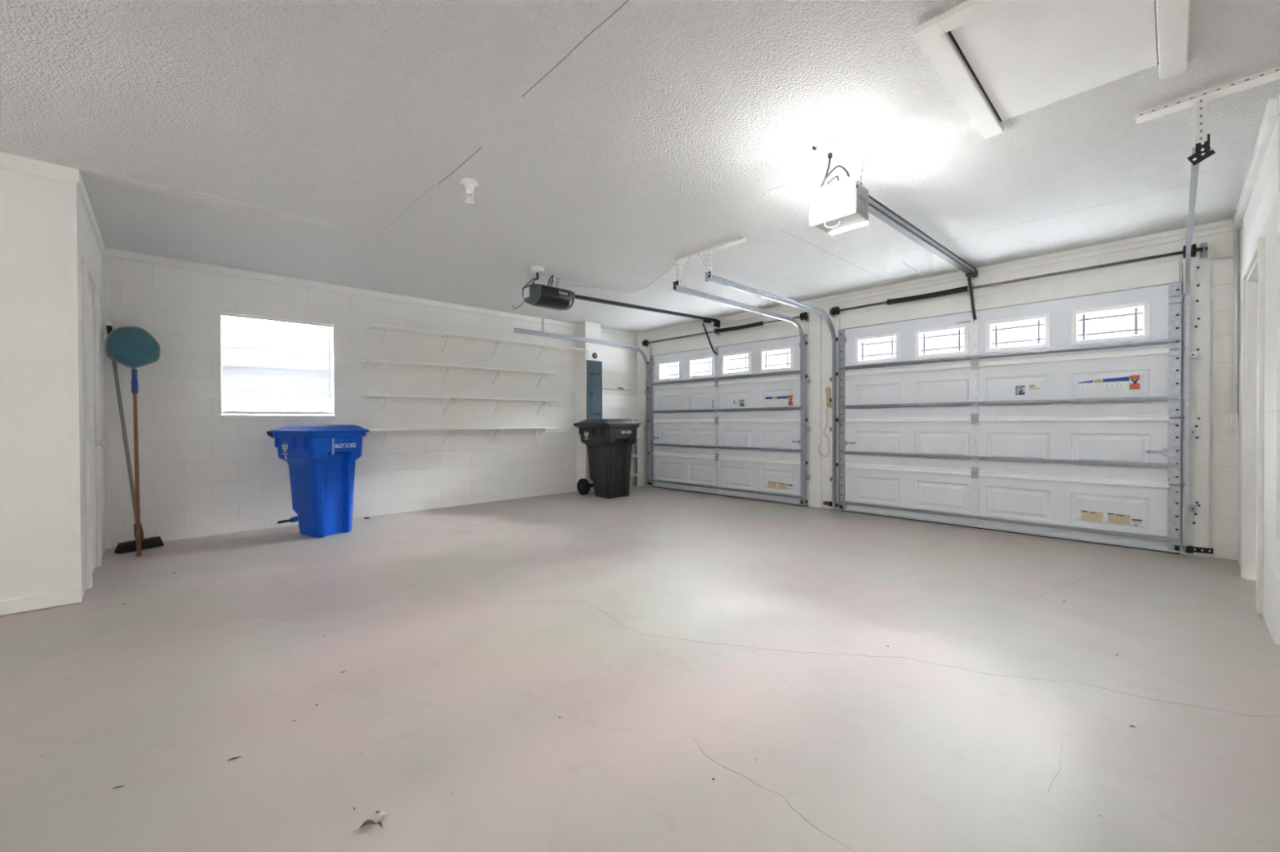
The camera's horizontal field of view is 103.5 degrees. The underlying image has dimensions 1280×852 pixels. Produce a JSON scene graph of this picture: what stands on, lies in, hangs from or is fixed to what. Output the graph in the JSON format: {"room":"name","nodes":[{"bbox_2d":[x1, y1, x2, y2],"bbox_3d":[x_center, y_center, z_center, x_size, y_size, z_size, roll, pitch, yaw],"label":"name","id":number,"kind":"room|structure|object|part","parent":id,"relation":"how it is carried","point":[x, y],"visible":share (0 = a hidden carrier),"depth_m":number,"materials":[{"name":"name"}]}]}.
{"room":"garage","nodes":[
{"label":"garage","id":0,"kind":"room"},
{"bbox_2d":[0,167,72,616],"bbox_3d":[-4.435,-0.223,2.042,2.893,2.594,0.030,-1,1,-43],"label":"wall","id":1,"kind":"structure","parent":0,"point":[36,498],"depth_m":2.91,"materials":[{"name":"white paint"}]},
{"bbox_2d":[0,151,77,184],"bbox_3d":[-4.420,-1.479,2.019,2.903,0.082,0.018,-1,1,-43],"label":"trim","id":2,"kind":"structure","parent":1,"relation":"attached to","point":[11,162],"depth_m":2.90,"materials":[{"name":"white wood"}]},
{"bbox_2d":[0,588,79,615],"bbox_3d":[-4.414,1.030,2.036,2.893,0.081,0.014,-1,1,-43],"label":"baseboard","id":3,"kind":"structure","parent":1,"relation":"attached to","point":[69,597],"depth_m":2.92,"materials":[{"name":"white wood"}]},
{"bbox_2d":[67,182,82,604],"bbox_3d":[-3.389,-0.197,3.025,0.036,2.519,0.036,-1,1,-43],"label":"trim","id":4,"kind":"structure","parent":1,"relation":"attached to","point":[72,187],"depth_m":3.01,"materials":[{"name":"white wood"}]},
{"bbox_2d":[77,190,105,597],"bbox_3d":[-4.019,-0.237,3.677,0.044,2.594,1.830,-1,1,-43],"label":"wall","id":5,"kind":"structure","parent":0,"point":[88,248],"depth_m":3.43,"materials":[{"name":"white paint"}]},
{"bbox_2d":[74,168,105,256],"bbox_3d":[-3.994,-1.496,3.681,0.018,0.075,1.852,-1,1,-43],"label":"trim","id":6,"kind":"structure","parent":5,"relation":"attached to","point":[77,178],"depth_m":3.43,"materials":[{"name":"white wood"}]},
{"bbox_2d":[82,257,106,589],"bbox_3d":[-3.852,-0.015,3.547,0.107,2.150,0.760,-1,1,-43],"label":"door","id":7,"kind":"structure","parent":5,"relation":"in","point":[91,332],"depth_m":3.56,"materials":[{"name":"paint"}]},
{"bbox_3d":[-4.011,0.130,3.748,0.067,0.053,0.054,-1,1,-43],"label":"knob","id":8,"kind":"part","parent":7,"relation":"part of","materials":[{"name":"metal"}]},
{"bbox_2d":[102,255,111,548],"bbox_3d":[-4.606,-0.202,4.358,0.035,2.519,0.035,-1,1,-43],"label":"trim","id":9,"kind":"structure","parent":5,"relation":"attached to","point":[104,259],"depth_m":4.35,"materials":[{"name":"white wood"}]},
{"bbox_2d":[107,256,637,547],"bbox_3d":[-3.385,-0.254,5.671,9.400,2.594,0.200,-1,1,-43],"label":"wall","id":10,"kind":"structure","parent":0,"point":[202,473],"depth_m":5.71,"materials":[{"name":"white paint"}]},
{"bbox_2d":[218,311,337,417],"bbox_3d":[-3.766,-0.601,5.274,0.998,1.024,0.172,-1,1,-43],"label":"window","id":11,"kind":"structure","parent":10,"relation":"in","point":[276,415],"depth_m":5.28,"materials":[{"name":"glass"}]},
{"bbox_2d":[221,312,333,414],"bbox_3d":[-3.737,-0.618,5.244,0.950,0.986,0.037,-1,1,-43],"label":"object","id":12,"kind":"structure","parent":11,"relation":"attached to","point":[276,367],"depth_m":5.22,"materials":[{"name":"white plastic"}]},
{"bbox_3d":[-3.741,-1.096,5.242,0.950,0.030,0.030,-1,1,-43],"label":"head rail","id":13,"kind":"part","parent":12,"relation":"part of","materials":[{"name":"white plastic"}]},
{"bbox_3d":[-3.737,-0.138,5.250,0.946,0.026,0.030,-1,1,-43],"label":"rail","id":14,"kind":"part","parent":12,"relation":"part of","materials":[{"name":"white wood"}]},
{"bbox_3d":[-3.746,-0.100,5.260,0.998,0.022,0.122,-1,1,-43],"label":"sill","id":15,"kind":"part","parent":11,"relation":"part of","materials":[{"name":"white paint"}]},
{"bbox_2d":[105,248,576,328],"bbox_3d":[-2.801,-1.524,6.065,4.989,0.066,0.022,-1,1,-43],"label":"trim","id":16,"kind":"structure","parent":10,"relation":"attached to","point":[109,252],"depth_m":5.36,"materials":[{"name":"white wood"}]},
{"bbox_2d":[362,358,558,388],"bbox_3d":[-2.167,-0.645,6.500,2.485,0.218,0.261,-1,1,-43],"label":"wall shelf","id":17,"kind":"object","parent":10,"relation":"attached to","point":[380,362],"visible":1,"depth_m":6.32,"materials":[{"name":"paint"}]},
{"bbox_2d":[361,394,560,415],"bbox_3d":[-2.155,-0.253,6.513,2.535,0.218,0.261,-1,1,-43],"label":"wall shelf","id":18,"kind":"object","parent":10,"relation":"attached to","point":[387,397],"visible":1,"depth_m":6.32,"materials":[{"name":"paint"}]},
{"bbox_2d":[368,426,558,447],"bbox_3d":[-2.171,0.134,6.498,2.485,0.218,0.261,-1,1,-43],"label":"wall shelf","id":19,"kind":"object","parent":10,"relation":"attached to","point":[387,430],"visible":0.88,"depth_m":6.36,"materials":[{"name":"paint"}]},
{"bbox_2d":[364,323,592,361],"bbox_3d":[-1.927,-1.037,6.706,3.065,0.218,0.289,-1,1,-43],"label":"wall shelf","id":20,"kind":"object","parent":10,"relation":"attached to","point":[375,326],"visible":1,"depth_m":6.40,"materials":[{"name":"paint"}]},
{"bbox_2d":[600,327,637,337],"bbox_3d":[-0.404,-1.551,8.325,1.000,0.066,0.022,-1,1,-43],"label":"trim","id":21,"kind":"structure","parent":10,"relation":"attached to","point":[602,330],"depth_m":8.35,"materials":[{"name":"white wood"}]},
{"bbox_2d":[602,386,639,394],"bbox_3d":[-0.383,-0.591,8.296,0.965,0.107,0.094,-1,1,-43],"label":"ledge shelf","id":22,"kind":"object","parent":10,"relation":"attached to","point":[603,388],"visible":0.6,"depth_m":8.33,"materials":[{"name":"white paint"}]},
{"bbox_2d":[575,321,600,493],"bbox_3d":[-0.793,-0.281,7.805,0.300,2.594,0.250,-1,1,-43],"label":"wall","id":23,"kind":"structure","parent":0,"point":[588,330],"depth_m":7.70,"materials":[{"name":"white paint"}]},
{"bbox_2d":[514,307,649,484],"bbox_3d":[-0.626,-0.293,7.431,2.510,2.562,0.456,-1,1,-43],"label":"door track","id":24,"kind":"object","parent":23,"relation":"attached to","point":[542,333],"visible":0.99,"depth_m":8.02,"materials":[{"name":"silver metal"}]},
{"bbox_2d":[591,352,597,358],"bbox_3d":[-0.686,-1.076,7.711,0.090,0.090,0.031,-1,1,-43],"label":"round cover","id":25,"kind":"object","parent":23,"relation":"attached to","point":[594,355],"visible":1,"depth_m":7.71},
{"bbox_2d":[586,360,602,419],"bbox_3d":[-0.691,-0.534,7.694,0.270,0.920,0.049,-1,1,-43],"label":"panel","id":26,"kind":"object","parent":23,"relation":"attached to","point":[594,377],"visible":0.81,"depth_m":7.67,"materials":[{"name":"metal"}]},
{"bbox_3d":[-0.681,-0.489,7.684,0.180,0.590,0.009,-1,1,-43],"label":"panel door","id":27,"kind":"part","parent":26,"relation":"part of","materials":[{"name":"metal"}]},
{"bbox_2d":[0,484,1279,851],"bbox_3d":[-0.223,1.103,2.334,9.400,0.101,9.400,-1,1,-43],"label":"floor","id":28,"kind":"structure","parent":0,"point":[442,719],"depth_m":2.01,"materials":[{"name":"paint"}]},
{"bbox_2d":[104,326,160,556],"bbox_3d":[-4.285,0.100,4.201,0.323,1.917,0.426,0,0,-25],"label":"skimmer","id":29,"kind":"object","parent":28,"relation":"on","point":[133,348],"visible":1,"depth_m":4.30,"materials":[{"name":"teal plastic"}]},
{"bbox_2d":[131,368,138,394],"bbox_3d":[-4.311,-0.379,4.304,0.043,0.217,0.084,-1,1,-43],"label":"socket","id":30,"kind":"object","parent":29,"relation":"attached to","point":[134,371],"depth_m":4.29,"materials":[{"name":"blue plastic"}]},
{"bbox_3d":[-4.179,0.384,4.189,0.335,1.349,0.029,0,1,43],"label":"handle","id":31,"kind":"part","parent":29,"relation":"part of","materials":[{"name":"brown wood"}]},
{"bbox_2d":[106,322,164,554],"bbox_3d":[-4.377,0.086,4.339,0.284,1.943,0.297,0,0,18],"label":"push broom","id":32,"kind":"object","parent":28,"relation":"on","point":[126,547],"visible":0.86,"depth_m":4.30,"materials":[{"name":"black plastic"}]},
{"bbox_3d":[-4.402,0.060,4.306,0.231,1.590,0.027,0,0,-1],"label":"handle","id":33,"kind":"part","parent":32,"relation":"part of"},
{"bbox_2d":[133,523,143,540],"bbox_3d":[-4.287,0.905,4.314,0.062,0.159,0.061,-1,1,-43],"label":"socket","id":34,"kind":"object","parent":32,"relation":"attached to","point":[141,529],"depth_m":4.31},
{"bbox_2d":[266,424,368,537],"bbox_3d":[-3.160,0.518,4.969,0.749,1.058,0.588,0,0,27],"label":"trash bin","id":35,"kind":"object","parent":28,"relation":"on","point":[321,460],"visible":1,"depth_m":4.80,"materials":[{"name":"blue plastic"}]},
{"bbox_3d":[-3.139,0.027,4.954,0.695,0.076,0.588,0,0,27],"label":"lid","id":36,"kind":"part","parent":35,"relation":"part of","materials":[{"name":"blue plastic"}]},
{"bbox_2d":[359,810,388,829],"bbox_3d":[-0.712,1.051,1.346,0.062,0.021,0.045,0,0,-7],"label":"dead leaf","id":37,"kind":"object","parent":28,"relation":"on","point":[381,813],"visible":1,"depth_m":1.34,"materials":[{"name":"beige plant"}]},
{"bbox_3d":[-0.722,1.055,1.336,0.039,0.013,0.019,-1,1,-43],"label":"blade","id":38,"kind":"part","parent":37,"relation":"part of","materials":[{"name":"brown plant"}]},
{"bbox_3d":[-0.691,1.055,1.336,0.031,0.011,0.008,0,1,36],"label":"blade","id":39,"kind":"part","parent":37,"relation":"part of","materials":[{"name":"brown plant"}]},
{"bbox_3d":[-0.694,1.051,1.358,0.035,0.021,0.020,-1,1,-43],"label":"blade","id":40,"kind":"part","parent":37,"relation":"part of","materials":[{"name":"beige plant"}]},
{"bbox_2d":[573,418,641,498],"bbox_3d":[-0.480,0.458,7.380,0.691,1.119,0.796,-1,1,-43],"label":"trash bin","id":41,"kind":"object","parent":28,"relation":"on","point":[609,442],"visible":1,"depth_m":7.18,"materials":[{"name":"black plastic"}]},
{"bbox_3d":[-0.461,-0.061,7.354,0.691,0.081,0.735,-1,1,-43],"label":"lid","id":42,"kind":"part","parent":41,"relation":"part of","materials":[{"name":"black plastic"}]},
{"bbox_2d":[627,415,645,486],"bbox_3d":[-0.059,0.412,8.514,0.203,1.190,0.223,-1,1,-43],"label":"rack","id":43,"kind":"object","parent":28,"relation":"on","point":[640,473],"visible":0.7,"depth_m":8.44,"materials":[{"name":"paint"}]},
{"bbox_3d":[-0.055,0.421,8.646,0.016,1.170,0.020,-1,1,-43],"label":"post","id":44,"kind":"part","parent":43,"relation":"part of","materials":[{"name":"white metal"}]},
{"bbox_2d":[0,0,1279,333],"bbox_3d":[-0.234,-1.590,2.314,9.400,0.100,9.400,-1,1,-43],"label":"ceiling","id":45,"kind":"structure","parent":0,"point":[606,144],"depth_m":2.70,"materials":[{"name":"white paint"}]},
{"bbox_2d":[459,177,479,205],"bbox_3d":[-1.079,-1.471,3.195,0.116,0.144,0.116,-1,1,-43],"label":"bulb","id":46,"kind":"object","parent":45,"relation":"attached to","point":[469,184],"visible":1,"depth_m":3.17,"materials":[{"name":"ceramic"}]},
{"bbox_2d":[459,177,479,191],"bbox_3d":[-1.079,-1.516,3.195,0.116,0.054,0.116,-1,1,-43],"label":"socket","id":47,"kind":"object","parent":46,"relation":"attached to","point":[469,184],"depth_m":3.17,"materials":[{"name":"plastic"}]},
{"bbox_3d":[-1.079,-1.477,3.195,0.040,0.028,0.040,-1,1,-43],"label":"bulb","id":48,"kind":"part","parent":46,"relation":"part of","materials":[{"name":"white glass"}]},
{"bbox_2d":[530,265,543,273],"bbox_3d":[-1.006,-1.530,4.941,0.130,0.052,0.130,-1,1,-43],"label":"outlet","id":49,"kind":"object","parent":45,"relation":"attached to","point":[534,268],"visible":0.98,"depth_m":4.90,"materials":[{"name":"plastic"}]},
{"bbox_2d":[511,266,719,355],"bbox_3d":[-0.017,-1.246,6.130,3.406,0.642,0.443,-1,1,-43],"label":"garage door opener","id":50,"kind":"object","parent":45,"relation":"hanging from","point":[548,296],"visible":0.99,"depth_m":5.23,"materials":[{"name":"black metal"}]},
{"bbox_2d":[522,283,541,304],"bbox_3d":[-1.103,-1.327,5.104,0.070,0.182,0.282,-1,1,-43],"label":"lamp","id":51,"kind":"object","parent":50,"relation":"attached to","point":[531,294],"depth_m":5.05,"materials":[{"name":"white plastic"}]},
{"bbox_3d":[-1.033,-1.442,5.085,0.214,0.147,0.318,-1,1,-43],"label":"plug cord","id":52,"kind":"part","parent":50,"relation":"part of","materials":[{"name":"black metal"}]},
{"bbox_2d":[564,291,574,310],"bbox_3d":[-0.787,-1.331,5.403,0.060,0.182,0.282,-1,1,-43],"label":"lamp","id":53,"kind":"object","parent":50,"relation":"attached to","point":[572,294],"depth_m":5.30,"materials":[{"name":"white plastic"}]},
{"bbox_3d":[0.155,-1.470,6.378,2.662,0.127,0.042,-1,1,-44],"label":"rail","id":54,"kind":"part","parent":50,"relation":"part of","materials":[{"name":"metal"}]},
{"bbox_3d":[1.002,-1.257,7.270,0.254,0.431,0.041,0,0,-29],"label":"door arm","id":55,"kind":"part","parent":50,"relation":"part of"},
{"bbox_2d":[558,264,675,292],"bbox_3d":[-0.079,-1.510,5.136,0.999,0.090,1.214,-1,1,-43],"label":"wire","id":56,"kind":"object","parent":45,"relation":"attached to","point":[674,264],"visible":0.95,"depth_m":5.48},
{"bbox_2d":[674,235,746,262],"bbox_3d":[0.599,-1.540,4.427,0.041,0.037,0.770,-1,1,-43],"label":"bracket","id":57,"kind":"object","parent":45,"relation":"attached to","point":[742,239],"depth_m":4.38,"materials":[{"name":"white metal"}]},
{"bbox_2d":[812,138,846,159],"bbox_3d":[1.052,-1.531,2.799,0.155,0.036,0.130,-1,1,-43],"label":"outlet","id":58,"kind":"object","parent":45,"relation":"attached to","point":[835,146],"visible":0.98,"depth_m":2.78,"materials":[{"name":"plastic"}]},
{"bbox_3d":[1.061,-1.520,2.808,0.090,0.014,0.090,-1,1,-43],"label":"plate","id":59,"kind":"part","parent":58,"relation":"part of","materials":[{"name":"plastic"}]},
{"bbox_2d":[764,149,981,325],"bbox_3d":[2.083,-1.276,4.034,3.226,0.574,0.740,-1,1,-43],"label":"garage door opener","id":60,"kind":"object","parent":45,"relation":"hanging from","point":[844,205],"visible":1,"depth_m":2.87,"materials":[{"name":"white"}]},
{"bbox_3d":[1.040,-1.423,2.842,0.028,0.194,0.110,0,0,-25],"label":"plug cord","id":61,"kind":"part","parent":60,"relation":"part of","materials":[{"name":"black metal"}]},
{"bbox_2d":[809,176,854,225],"bbox_3d":[1.058,-1.246,2.795,0.035,0.189,0.252,-1,1,-43],"label":"lamp","id":62,"kind":"object","parent":60,"relation":"attached to","point":[836,200],"depth_m":2.77,"materials":[{"name":"white plastic"}]},
{"bbox_2d":[830,221,867,235],"bbox_3d":[1.228,-1.232,2.961,0.070,0.164,0.212,-1,1,-43],"label":"lamp","id":63,"kind":"object","parent":60,"relation":"attached to","point":[864,223],"depth_m":2.94,"materials":[{"name":"white plastic"}]},
{"bbox_3d":[2.273,-1.450,3.987,2.862,0.170,0.058,-1,1,-44],"label":"rail","id":64,"kind":"part","parent":60,"relation":"part of","materials":[{"name":"metal"}]},
{"bbox_3d":[3.266,-1.239,4.957,0.135,0.441,0.033,0,0,-26],"label":"door arm","id":65,"kind":"part","parent":60,"relation":"part of","materials":[{"name":"metal"}]},
{"bbox_2d":[913,0,1190,139],"bbox_3d":[1.707,-1.531,2.061,1.085,0.032,0.733,-1,1,-43],"label":"attic hatch","id":66,"kind":"object","parent":45,"relation":"attached to","point":[1002,60],"visible":1,"depth_m":2.04,"materials":[{"name":"wood"}]},
{"bbox_3d":[1.699,-1.541,2.048,0.879,0.009,0.547,-1,1,-43],"label":"hatch panel","id":67,"kind":"part","parent":66,"relation":"part of","materials":[{"name":"white wood"}]},
{"bbox_2d":[1134,66,1279,554],"bbox_3d":[3.483,-0.280,3.160,2.392,2.564,0.460,-1,1,-43],"label":"door track","id":68,"kind":"object","parent":45,"relation":"hanging from","point":[1202,150],"depth_m":2.48,"materials":[{"name":"metal"}]},
{"bbox_3d":[4.343,0.965,3.914,0.158,0.055,0.057,0,1,35],"label":"sensor bracket","id":69,"kind":"part","parent":68,"relation":"part of","materials":[{"name":"metal"}]},
{"bbox_2d":[637,230,1239,559],"bbox_3d":[3.186,-0.281,5.408,0.200,2.594,9.200,-1,1,-43],"label":"wall","id":70,"kind":"structure","parent":0,"point":[1223,441],"depth_m":3.92,"materials":[{"name":"white paint"}]},
{"bbox_2d":[645,339,652,486],"bbox_3d":[0.156,-0.218,8.454,0.030,2.450,0.120,-1,1,-43],"label":"trim","id":71,"kind":"structure","parent":70,"relation":"attached to","point":[647,349],"depth_m":8.43,"materials":[{"name":"white wood"}]},
{"bbox_2d":[642,311,808,347],"bbox_3d":[1.079,-1.374,7.362,0.147,0.120,2.940,-1,1,-43],"label":"bar","id":72,"kind":"object","parent":70,"relation":"attached to","point":[803,316],"visible":1,"depth_m":7.04,"materials":[{"name":"metal"}]},
{"bbox_3d":[1.116,-1.374,7.335,0.130,0.120,0.040,-1,1,-43],"label":"bearing plate","id":73,"kind":"part","parent":72,"relation":"part of","materials":[{"name":"metal"}]},
{"bbox_2d":[647,334,808,506],"bbox_3d":[1.133,-0.140,7.348,0.126,2.300,2.850,-1,1,-43],"label":"garage door assembly","id":74,"kind":"structure","parent":70,"relation":"in","point":[739,434],"depth_m":7.17,"materials":[{"name":"metal"}]},
{"bbox_3d":[1.131,-0.621,7.345,0.026,0.056,2.640,-1,1,-43],"label":"rail","id":75,"kind":"part","parent":74,"relation":"part of","materials":[{"name":"grey metal"}]},
{"bbox_3d":[1.134,-0.076,7.349,0.026,0.050,2.640,-1,1,-43],"label":"rail","id":76,"kind":"part","parent":74,"relation":"part of","materials":[{"name":"white metal"}]},
{"bbox_3d":[1.136,0.461,7.353,0.026,0.060,2.640,-1,1,-43],"label":"rail","id":77,"kind":"part","parent":74,"relation":"part of","materials":[{"name":"white metal"}]},
{"bbox_3d":[1.159,0.987,7.376,0.067,0.022,2.760,-1,1,-43],"label":"rail","id":78,"kind":"part","parent":74,"relation":"part of","materials":[{"name":"metal"}]},
{"bbox_3d":[1.158,-0.890,7.369,0.049,0.526,2.760,-1,1,-43],"label":"door","id":79,"kind":"part","parent":74,"relation":"part of","materials":[{"name":"metal"}]},
{"bbox_3d":[1.160,-0.352,7.372,0.049,0.541,2.760,-1,1,-43],"label":"door","id":80,"kind":"part","parent":74,"relation":"part of","materials":[{"name":"metal"}]},
{"bbox_3d":[1.165,0.718,7.380,0.049,0.521,2.760,-1,1,-43],"label":"door","id":81,"kind":"part","parent":74,"relation":"part of","materials":[{"name":"metal"}]},
{"bbox_3d":[1.162,0.188,7.377,0.049,0.531,2.760,-1,1,-43],"label":"door","id":82,"kind":"part","parent":74,"relation":"part of","materials":[{"name":"metal"}]},
{"bbox_2d":[652,320,808,355],"bbox_3d":[1.167,-1.248,7.376,0.022,0.174,2.800,-1,1,-43],"label":"trim","id":83,"kind":"structure","parent":70,"relation":"attached to","point":[784,330],"depth_m":7.17,"materials":[{"name":"white wood"}]},
{"bbox_2d":[673,255,810,505],"bbox_3d":[1.265,-0.286,5.466,2.455,2.559,0.179,-1,1,-43],"label":"door track","id":84,"kind":"object","parent":70,"relation":"attached to","point":[677,287],"visible":1,"depth_m":5.98,"materials":[{"name":"metal"}]},
{"bbox_2d":[697,248,836,508],"bbox_3d":[1.434,-0.285,5.283,2.460,2.559,0.168,-1,1,-43],"label":"door track","id":85,"kind":"object","parent":70,"relation":"attached to","point":[709,277],"depth_m":5.81,"materials":[{"name":"metal"}]},
{"bbox_3d":[2.285,0.937,6.090,0.148,0.055,0.086,0,0,27],"label":"sensor bracket","id":86,"kind":"part","parent":85,"relation":"part of","materials":[{"name":"black metal"}]},
{"bbox_2d":[808,308,822,507],"bbox_3d":[2.189,-0.221,6.299,0.030,2.470,0.165,-1,1,-43],"label":"trim","id":87,"kind":"structure","parent":70,"relation":"attached to","point":[815,319],"depth_m":6.28,"materials":[{"name":"white wood"}]},
{"bbox_2d":[818,386,831,457],"bbox_3d":[2.260,-0.048,6.175,0.036,0.848,0.173,-1,1,-43],"label":"cord","id":88,"kind":"object","parent":70,"relation":"attached to","point":[828,399],"visible":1,"depth_m":6.13,"materials":[{"name":"plastic"}]},
{"bbox_2d":[821,306,835,509],"bbox_3d":[2.307,-0.221,6.173,0.030,2.470,0.169,-1,1,-43],"label":"trim","id":89,"kind":"structure","parent":70,"relation":"attached to","point":[826,338],"depth_m":6.18,"materials":[{"name":"white wood"}]},
{"bbox_2d":[636,218,1239,338],"bbox_3d":[2.233,-1.535,6.236,0.030,0.090,6.680,-1,1,-43],"label":"trim","id":90,"kind":"structure","parent":70,"relation":"attached to","point":[1224,226],"depth_m":4.86,"materials":[{"name":"white wood"}]},
{"bbox_2d":[972,275,991,297],"bbox_3d":[3.393,-1.382,5.001,0.040,0.200,0.160,-1,1,-43],"label":"trim","id":91,"kind":"structure","parent":70,"relation":"attached to","point":[983,291],"depth_m":4.98,"materials":[{"name":"white wood"}]},
{"bbox_2d":[840,260,1179,328],"bbox_3d":[3.366,-1.240,5.044,0.022,0.174,2.770,-1,1,-43],"label":"trim","id":92,"kind":"structure","parent":70,"relation":"attached to","point":[1164,273],"depth_m":4.72,"materials":[{"name":"white wood"}]},
{"bbox_2d":[835,264,1185,554],"bbox_3d":[3.342,-0.132,5.005,0.126,2.300,2.850,-1,1,-43],"label":"garage door assembly","id":93,"kind":"structure","parent":70,"relation":"in","point":[1064,437],"depth_m":4.72,"materials":[{"name":"metal"}]},
{"bbox_3d":[3.367,-0.882,5.026,0.049,0.526,2.760,-1,1,-43],"label":"door","id":94,"kind":"part","parent":93,"relation":"part of","materials":[{"name":"metal"}]},
{"bbox_3d":[3.369,-0.344,5.030,0.049,0.541,2.760,-1,1,-43],"label":"door","id":95,"kind":"part","parent":93,"relation":"part of","materials":[{"name":"metal"}]},
{"bbox_3d":[3.372,0.196,5.034,0.049,0.531,2.760,-1,1,-43],"label":"door","id":96,"kind":"part","parent":93,"relation":"part of","materials":[{"name":"metal"}]},
{"bbox_3d":[3.374,0.726,5.038,0.049,0.521,2.760,-1,1,-43],"label":"door","id":97,"kind":"part","parent":93,"relation":"part of","materials":[{"name":"metal"}]},
{"bbox_3d":[3.345,0.468,5.010,0.026,0.060,2.640,-1,1,-43],"label":"rail","id":98,"kind":"part","parent":93,"relation":"part of","materials":[{"name":"white metal"}]},
{"bbox_3d":[3.341,-0.614,5.002,0.026,0.056,2.640,-1,1,-43],"label":"rail","id":99,"kind":"part","parent":93,"relation":"part of","materials":[{"name":"grey metal"}]},
{"bbox_3d":[3.343,-0.069,5.006,0.026,0.050,2.640,-1,1,-43],"label":"rail","id":100,"kind":"part","parent":93,"relation":"part of","materials":[{"name":"white metal"}]},
{"bbox_3d":[3.369,0.995,5.034,0.067,0.022,2.760,-1,1,-43],"label":"rail","id":101,"kind":"part","parent":93,"relation":"part of","materials":[{"name":"metal"}]},
{"bbox_2d":[829,242,1208,317],"bbox_3d":[3.329,-1.366,4.975,0.147,0.120,3.020,-1,1,-43],"label":"bar","id":102,"kind":"object","parent":70,"relation":"attached to","point":[1203,248],"visible":0.95,"depth_m":4.75,"materials":[{"name":"metal"}]},
{"bbox_3d":[2.313,-1.370,6.065,0.130,0.120,0.040,-1,1,-43],"label":"bearing plate","id":103,"kind":"part","parent":102,"relation":"part of","materials":[{"name":"black metal"}]},
{"bbox_3d":[4.358,-1.363,3.897,0.130,0.120,0.040,-1,1,-43],"label":"bearing plate","id":104,"kind":"part","parent":102,"relation":"part of","materials":[{"name":"silver metal"}]},
{"bbox_2d":[1181,242,1209,557],"bbox_3d":[4.371,-0.199,3.971,0.049,2.440,0.147,-1,1,-43],"label":"trim","id":105,"kind":"structure","parent":70,"relation":"attached to","point":[1199,317],"depth_m":3.95,"materials":[{"name":"white wood"}]},
{"bbox_2d":[1228,413,1238,429],"bbox_3d":[4.511,-0.036,3.833,0.037,0.115,0.046,-1,1,-43],"label":"switch box","id":106,"kind":"object","parent":70,"relation":"attached to","point":[1233,418],"visible":1,"depth_m":3.82,"materials":[{"name":"white paint"}]},
{"bbox_2d":[1237,111,1279,644],"bbox_3d":[3.849,-0.266,3.036,2.090,2.594,0.200,-1,1,-43],"label":"wall","id":107,"kind":"structure","parent":0,"point":[1261,218],"depth_m":2.57,"materials":[{"name":"white paint"}]},
{"bbox_2d":[1232,229,1238,413],"bbox_3d":[4.512,-0.787,3.819,0.026,1.389,0.025,-1,1,-43],"label":"conduit","id":108,"kind":"object","parent":107,"relation":"attached to","point":[1235,361],"visible":1,"depth_m":3.81,"materials":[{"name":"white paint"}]},
{"bbox_2d":[1232,208,1243,228],"bbox_3d":[4.380,-1.489,3.707,0.041,0.160,0.300,0,1,43],"label":"cable","id":109,"kind":"object","parent":107,"relation":"hanging from","point":[1234,212],"visible":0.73,"depth_m":3.62,"materials":[{"name":"white metal"}]},
{"bbox_2d":[1240,236,1264,613],"bbox_3d":[3.869,0.000,3.070,1.170,2.060,0.220,-1,1,-43],"label":"door","id":110,"kind":"structure","parent":107,"relation":"in","point":[1253,275],"depth_m":3.35,"materials":[{"name":"white paint"}]},
{"bbox_3d":[3.816,0.021,3.009,0.899,2.019,0.204,-1,1,-43],"label":"frame","id":111,"kind":"part","parent":110,"relation":"part of","materials":[{"name":"white paint"}]},
{"bbox_2d":[1233,97,1278,230],"bbox_3d":[3.754,-1.518,3.100,2.060,0.090,0.030,-1,1,-43],"label":"trim","id":112,"kind":"structure","parent":107,"relation":"attached to","point":[1270,116],"depth_m":2.78,"materials":[{"name":"white wood"}]},
{"bbox_3d":[4.026,-0.255,1.471,0.200,2.594,2.320,-1,1,-43],"label":"wall","id":113,"kind":"structure","parent":0,"visible":0},
{"bbox_2d":[1278,93,1279,115],"bbox_3d":[3.869,-1.507,1.456,0.030,0.090,2.520,-1,1,-43],"label":"trim","id":114,"kind":"structure","parent":113,"relation":"attached to","point":[1279,94],"depth_m":2.37,"materials":[{"name":"white wood"}]}
]}

